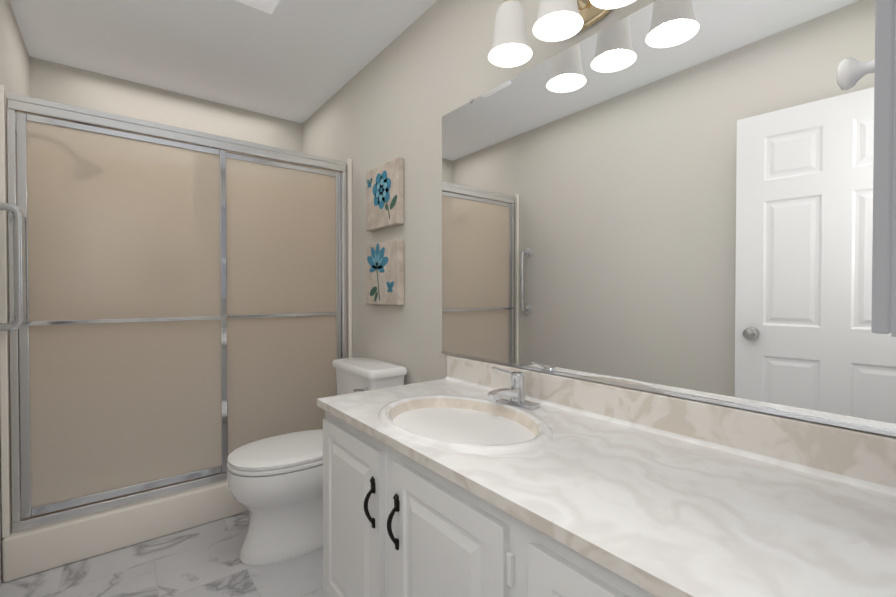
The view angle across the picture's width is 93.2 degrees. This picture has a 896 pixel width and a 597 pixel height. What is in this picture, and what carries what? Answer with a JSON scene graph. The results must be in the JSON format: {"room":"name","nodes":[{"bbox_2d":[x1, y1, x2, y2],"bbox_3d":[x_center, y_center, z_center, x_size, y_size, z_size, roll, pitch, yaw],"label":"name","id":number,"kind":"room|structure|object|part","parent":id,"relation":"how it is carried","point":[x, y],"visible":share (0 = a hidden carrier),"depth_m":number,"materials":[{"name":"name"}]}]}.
{"room":"bathroom","nodes":[
{"label":"bathroom","id":0,"kind":"room"},
{"bbox_2d":[0,0,29,585],"bbox_3d":[-1.304,-0.093,0.984,0.100,2.480,3.660,-1,1,-38],"label":"wall","id":1,"kind":"structure","parent":0,"point":[14,67],"depth_m":1.94,"materials":[{"name":"beige paint"}]},
{"bbox_2d":[0,202,25,330],"bbox_3d":[-1.685,-0.121,1.626,0.089,0.540,0.080,-1,1,-38],"label":"grab bar","id":2,"kind":"object","parent":1,"relation":"attached to","point":[18,322],"visible":1,"depth_m":1.63,"materials":[{"name":"silver metal"}]},
{"bbox_2d":[0,511,325,596],"bbox_3d":[-0.666,1.191,1.499,1.720,0.100,3.660,-1,1,-38],"label":"floor","id":3,"kind":"structure","parent":0,"point":[203,560],"depth_m":1.75,"materials":[{"name":"tile"}]},
{"bbox_2d":[0,85,351,581],"bbox_3d":[-1.455,0.134,2.493,1.514,1.990,0.897,-1,1,-38],"label":"shower","id":4,"kind":"object","parent":3,"relation":"on","point":[173,342],"visible":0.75,"depth_m":2.01,"materials":[{"name":"white glass"}]},
{"bbox_3d":[-1.453,0.071,1.970,0.771,1.672,0.050,-1,1,-38],"label":"door frame","id":5,"kind":"part","parent":4,"relation":"part of","materials":[{"name":"beige glass"}]},
{"bbox_3d":[-1.463,0.071,1.982,0.747,1.648,0.004,-1,1,-38],"label":"door glass","id":6,"kind":"part","parent":4,"relation":"part of","materials":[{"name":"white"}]},
{"bbox_3d":[-0.978,0.066,2.391,0.762,1.648,0.004,-1,1,-38],"label":"door glass","id":7,"kind":"part","parent":4,"relation":"part of","materials":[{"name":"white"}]},
{"bbox_3d":[-0.975,0.066,2.387,0.786,1.672,0.031,-1,1,-38],"label":"door frame","id":8,"kind":"part","parent":4,"relation":"part of","materials":[{"name":"beige glass"}]},
{"bbox_2d":[227,356,406,565],"bbox_3d":[-0.637,0.735,2.044,0.768,0.799,0.476,-1,1,-38],"label":"toilet","id":9,"kind":"object","parent":3,"relation":"on","point":[275,484],"visible":0.67,"depth_m":1.85,"materials":[{"name":"white ceramic"}]},
{"bbox_3d":[-0.713,0.705,1.984,0.574,0.052,0.394,-1,1,-38],"label":"seat","id":10,"kind":"part","parent":9,"relation":"part of","materials":[{"name":"white plastic"}]},
{"bbox_3d":[-0.421,0.439,2.038,0.033,0.034,0.093,-1,1,-38],"label":"lever","id":11,"kind":"part","parent":9,"relation":"part of","materials":[{"name":"silver metal"}]},
{"bbox_3d":[-0.419,0.353,2.211,0.212,0.040,0.476,-1,1,-38],"label":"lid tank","id":12,"kind":"part","parent":9,"relation":"part of","materials":[{"name":"white ceramic"}]},
{"bbox_3d":[-0.416,0.553,2.215,0.190,0.356,0.450,-1,1,-38],"label":"tank","id":13,"kind":"part","parent":9,"relation":"part of","materials":[{"name":"white ceramic"}]},
{"bbox_2d":[317,355,895,596],"bbox_3d":[0.257,0.695,1.038,0.619,0.902,1.596,-1,1,-38],"label":"bathroom vanity","id":14,"kind":"object","parent":3,"relation":"on","point":[466,477],"visible":1,"depth_m":0.88,"materials":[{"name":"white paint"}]},
{"bbox_2d":[488,367,540,408],"bbox_3d":[0.188,0.296,1.397,0.152,0.112,0.179,-1,1,-38],"label":"faucet","id":15,"kind":"object","parent":14,"relation":"on","point":[513,397],"depth_m":1.39,"materials":[{"name":"silver metal"}]},
{"bbox_2d":[30,56,301,152],"bbox_3d":[-1.764,-0.116,2.885,1.520,2.480,0.100,-1,1,-38],"label":"wall","id":16,"kind":"structure","parent":0,"point":[61,83],"depth_m":2.72,"materials":[{"name":"beige paint"}]},
{"bbox_2d":[9,0,436,122],"bbox_3d":[-0.666,-1.389,1.468,1.720,0.100,3.660,-1,1,-38],"label":"ceiling","id":17,"kind":"structure","parent":0,"point":[300,61],"depth_m":2.23,"materials":[{"name":"white paint"}]},
{"bbox_2d":[235,0,278,13],"bbox_3d":[-0.843,-1.329,1.807,0.240,0.027,0.240,-1,1,-38],"label":"ceiling vent","id":18,"kind":"object","parent":17,"relation":"in","point":[268,6],"visible":0.96,"depth_m":1.90,"materials":[{"name":"white plastic"}]},
{"bbox_2d":[302,0,895,437],"bbox_3d":[-0.029,-0.105,1.983,0.100,2.480,3.660,-1,1,-38],"label":"wall","id":19,"kind":"structure","parent":0,"point":[412,84],"depth_m":2.06,"materials":[{"name":"beige paint"}]},
{"bbox_2d":[366,157,403,230],"bbox_3d":[-0.343,-0.543,2.257,0.042,0.330,0.342,-1,1,-38],"label":"picture","id":20,"kind":"object","parent":19,"relation":"attached to","point":[384,209],"depth_m":2.20,"materials":[{"name":"beige fabric"}]},
{"bbox_2d":[367,171,390,208],"bbox_3d":[-0.370,-0.570,2.260,0.002,0.197,0.254,-1,1,-38],"label":"flower","id":21,"kind":"object","parent":20,"relation":"on","point":[378,182],"depth_m":2.26,"materials":[{"name":"blue paint"}]},
{"bbox_2d":[366,239,403,304],"bbox_3d":[-0.344,-0.134,2.263,0.042,0.330,0.340,-1,1,-38],"label":"picture","id":22,"kind":"object","parent":19,"relation":"attached to","point":[384,260],"depth_m":2.21,"materials":[{"name":"beige fabric"}]},
{"bbox_2d":[367,243,393,291],"bbox_3d":[-0.363,-0.165,2.257,0.002,0.266,0.291,-1,1,-38],"label":"flower","id":23,"kind":"object","parent":22,"relation":"on","point":[380,256],"depth_m":2.25,"materials":[{"name":"blue paint"}]},
{"bbox_2d":[488,0,635,66],"bbox_3d":[0.344,-0.883,1.230,0.221,0.220,0.510,-1,1,-38],"label":"sconce","id":24,"kind":"object","parent":19,"relation":"attached to","point":[558,20],"visible":1,"depth_m":1.27,"materials":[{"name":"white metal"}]},
{"bbox_3d":[0.198,-0.853,1.351,0.140,0.158,0.140,-1,1,-38],"label":"lamp shade","id":25,"kind":"part","parent":24,"relation":"part of","materials":[{"name":"white glass"}]},
{"bbox_3d":[0.312,-0.852,1.206,0.140,0.158,0.140,-1,1,-38],"label":"lamp shade","id":26,"kind":"part","parent":24,"relation":"part of","materials":[{"name":"white glass"}]},
{"bbox_3d":[0.426,-0.850,1.060,0.140,0.158,0.140,-1,1,-38],"label":"lamp shade","id":27,"kind":"part","parent":24,"relation":"part of","materials":[{"name":"white glass"}]},
{"bbox_2d":[441,0,895,436],"bbox_3d":[0.464,-0.274,1.256,0.010,1.051,1.590,-1,1,-38],"label":"mirror","id":28,"kind":"object","parent":19,"relation":"attached to","point":[671,197],"visible":0.98,"depth_m":1.07,"materials":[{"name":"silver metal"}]},
{"bbox_2d":[447,355,895,487],"bbox_3d":[0.493,0.304,1.218,0.020,0.100,1.596,-1,1,-38],"label":"backsplash","id":29,"kind":"structure","parent":19,"relation":"attached to","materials":[{"name":"beige stone"}]},
{"bbox_2d":[836,0,895,336],"bbox_3d":[0.775,-0.428,0.602,0.307,0.960,0.292,-1,1,-38],"label":"upper cabinet","id":30,"kind":"object","parent":19,"relation":"attached to","point":[851,73],"visible":1,"depth_m":0.58,"materials":[{"name":"grey paint"}]},
{"bbox_3d":[0.605,-0.337,0.627,0.047,0.047,0.044,-1,1,-38],"label":"wall cabinet knob","id":31,"kind":"part","parent":30,"relation":"part of","materials":[{"name":"white ceramic"}]}
]}

